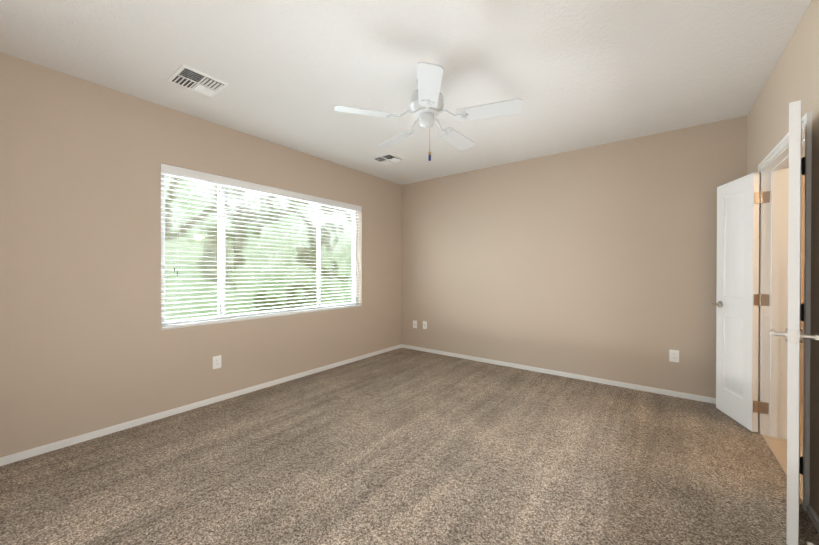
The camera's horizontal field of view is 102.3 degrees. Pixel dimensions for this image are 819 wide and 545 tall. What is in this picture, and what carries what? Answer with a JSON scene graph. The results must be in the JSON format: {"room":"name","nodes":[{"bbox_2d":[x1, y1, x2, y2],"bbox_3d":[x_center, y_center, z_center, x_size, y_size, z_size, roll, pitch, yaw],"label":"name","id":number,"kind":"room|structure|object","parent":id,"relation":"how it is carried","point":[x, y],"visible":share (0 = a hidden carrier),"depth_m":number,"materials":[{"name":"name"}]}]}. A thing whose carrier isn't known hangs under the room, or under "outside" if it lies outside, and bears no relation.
{"room":"empty bedroom","nodes":[
{"label":"empty bedroom","id":0,"kind":"room"},
{"bbox_2d":[0,52,401,457],"bbox_3d":[-1.618,-0.095,3.673,0.160,2.700,5.020,0,0,37],"label":"wall","id":1,"kind":"structure","parent":0,"point":[87,344],"depth_m":2.62,"materials":[{"name":"paint"}]},
{"bbox_2d":[0,344,401,465],"bbox_3d":[-1.550,1.229,3.628,0.012,0.052,4.700,0,0,37],"label":"baseboard","id":2,"kind":"structure","parent":1,"relation":"attached to","point":[15,457],"depth_m":2.83,"materials":[{"name":"white wood"}]},
{"bbox_2d":[213,355,220,368],"bbox_3d":[-1.870,0.872,3.208,0.008,0.122,0.078,0,0,37],"label":"outlet","id":3,"kind":"object","parent":1,"relation":"attached to","point":[216,362],"visible":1,"depth_m":3.20,"materials":[{"name":"white plastic"}]},
{"bbox_2d":[161,172,357,325],"bbox_3d":[-1.510,-0.230,3.876,0.065,1.443,2.402,0,0,37],"label":"window","id":4,"kind":"structure","parent":1,"relation":"in","point":[221,253],"depth_m":3.45,"materials":[{"name":"white plastic"}]},
{"bbox_2d":[161,163,361,328],"bbox_3d":[-1.445,-0.233,3.826,0.075,1.433,2.398,0,0,37],"label":"window blind","id":5,"kind":"object","parent":4,"relation":"attached to","point":[199,176],"visible":0.88,"depth_m":3.46,"materials":[{"name":"white plastic"}]},
{"bbox_2d":[161,306,359,329],"bbox_3d":[-1.451,0.489,3.834,0.084,0.006,2.400,0,0,37],"label":"window sill","id":6,"kind":"structure","parent":1,"relation":"attached to","point":[252,318],"depth_m":3.46,"materials":[{"name":"white wood"}]},
{"bbox_2d":[0,0,810,184],"bbox_3d":[0.061,-1.498,2.387,4.380,0.120,5.020,0,0,37],"label":"ceiling","id":7,"kind":"structure","parent":0,"point":[576,74],"depth_m":2.26,"materials":[{"name":"white paint"}]},
{"bbox_2d":[167,64,228,96],"bbox_3d":[-1.595,-1.430,2.492,0.310,0.016,0.310,0,0,37],"label":"ceiling vent","id":8,"kind":"object","parent":7,"relation":"in","point":[183,75],"visible":0.96,"depth_m":2.47,"materials":[{"name":"white metal"}]},
{"bbox_2d":[371,153,403,164],"bbox_3d":[-0.272,-1.439,4.212,0.310,0.016,0.310,0,0,37],"label":"ceiling vent","id":9,"kind":"object","parent":7,"relation":"in","point":[388,159],"visible":1,"depth_m":4.18,"materials":[{"name":"white metal"}]},
{"bbox_2d":[334,62,521,160],"bbox_3d":[0.159,-1.128,2.502,1.312,0.623,1.251,0,0,37],"label":"ceiling fan","id":10,"kind":"object","parent":7,"relation":"hanging from","point":[426,105],"visible":1,"depth_m":2.34,"materials":[{"name":"white metal"}]},
{"bbox_2d":[0,348,818,544],"bbox_3d":[0.061,1.311,2.402,4.060,0.100,4.700,0,0,37],"label":"floor carpet","id":11,"kind":"object","parent":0,"point":[402,446],"visible":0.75,"depth_m":2.10,"materials":[{"name":"brown carpet"}]},
{"bbox_2d":[402,116,746,397],"bbox_3d":[1.533,-0.099,4.328,4.060,2.700,0.160,0,0,37],"label":"wall","id":12,"kind":"structure","parent":0,"point":[599,261],"depth_m":3.85,"materials":[{"name":"paint"}]},
{"bbox_2d":[413,320,416,327],"bbox_3d":[0.083,0.836,5.325,0.078,0.122,0.018,0,0,37],"label":"outlet","id":13,"kind":"object","parent":12,"relation":"attached to","point":[414,324],"visible":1,"depth_m":5.32,"materials":[{"name":"white plastic"}]},
{"bbox_2d":[423,321,426,328],"bbox_3d":[0.241,0.832,5.211,0.078,0.122,0.008,0,0,37],"label":"outlet","id":14,"kind":"object","parent":12,"relation":"attached to","point":[424,324],"visible":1,"depth_m":5.21,"materials":[{"name":"white plastic"}]},
{"bbox_2d":[402,344,715,403],"bbox_3d":[1.481,1.226,4.266,4.060,0.052,0.012,0,0,37],"label":"baseboard","id":15,"kind":"structure","parent":12,"relation":"attached to","point":[638,387],"depth_m":3.87,"materials":[{"name":"white wood"}]},
{"bbox_2d":[669,349,678,361],"bbox_3d":[2.687,0.847,3.349,0.078,0.122,0.008,0,0,37],"label":"outlet","id":16,"kind":"object","parent":12,"relation":"attached to","point":[673,355],"visible":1,"depth_m":3.35,"materials":[{"name":"white plastic"}]},
{"bbox_2d":[762,403,802,500],"bbox_3d":[3.433,1.314,1.531,2.360,0.104,3.000,0,0,37],"label":"floor","id":17,"kind":"structure","parent":0,"point":[778,447],"depth_m":2.37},
{"bbox_2d":[747,0,818,516],"bbox_3d":[1.739,-0.082,1.116,0.160,2.700,5.020,0,0,37],"label":"wall","id":18,"kind":"structure","parent":0,"point":[793,76],"depth_m":1.80,"materials":[{"name":"paint"}]},
{"bbox_2d":[712,172,761,431],"bbox_3d":[2.773,0.232,2.801,0.164,2.030,0.494,0,0,17],"label":"door","id":19,"kind":"structure","parent":18,"relation":"in","point":[738,303],"depth_m":2.75,"materials":[{"name":"white wood"}]},
{"bbox_2d":[761,402,768,413],"bbox_3d":[2.746,1.049,2.554,0.046,0.088,0.002,0,0,37],"label":"hinge plate","id":20,"kind":"object","parent":18,"relation":"attached to","point":[764,406],"depth_m":2.55,"materials":[{"name":"brown metal"}]},
{"bbox_2d":[762,294,768,305],"bbox_3d":[2.746,0.214,2.550,0.046,0.088,0.002,0,0,37],"label":"hinge plate","id":21,"kind":"object","parent":18,"relation":"attached to","point":[765,301],"depth_m":2.55,"materials":[{"name":"brown metal"}]},
{"bbox_2d":[762,191,769,202],"bbox_3d":[2.746,-0.581,2.546,0.046,0.088,0.002,0,0,37],"label":"hinge plate","id":22,"kind":"object","parent":18,"relation":"attached to","point":[765,195],"depth_m":2.54,"materials":[{"name":"brown metal"}]},
{"bbox_2d":[758,112,811,510],"bbox_3d":[2.499,0.208,2.129,0.178,2.109,1.098,0,0,37],"label":"door frame","id":23,"kind":"structure","parent":18,"relation":"attached to","point":[775,279],"depth_m":2.50,"materials":[{"name":"white wood"}]},
{"bbox_2d":[769,100,818,544],"bbox_3d":[1.939,0.238,1.661,0.493,2.030,0.164,0,0,-40],"label":"door","id":24,"kind":"structure","parent":18,"relation":"in","point":[793,335],"depth_m":1.50,"materials":[{"name":"white wood"}]},
{"bbox_2d":[807,504,818,531],"bbox_3d":[1.170,1.245,0.517,0.012,0.052,3.045,0,0,37],"label":"baseboard","id":25,"kind":"structure","parent":18,"relation":"attached to","point":[812,515],"depth_m":1.67,"materials":[{"name":"white wood"}]},
{"bbox_2d":[800,175,804,402],"bbox_3d":[4.449,-0.090,2.735,2.190,2.700,0.160,0,0,37],"label":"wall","id":26,"kind":"structure","parent":0,"point":[802,279],"depth_m":3.15,"materials":[{"name":"paint"}]},
{"label":"outside","id":27,"kind":"structure","parent":0,"visible":0},
{"bbox_2d":[165,175,351,320],"bbox_3d":[-4.780,-1.262,6.892,0.100,11.000,18.000,0,0,37],"label":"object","id":28,"kind":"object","parent":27,"point":[248,249],"depth_m":8.02,"materials":[{"name":"white plastic"}]}
]}

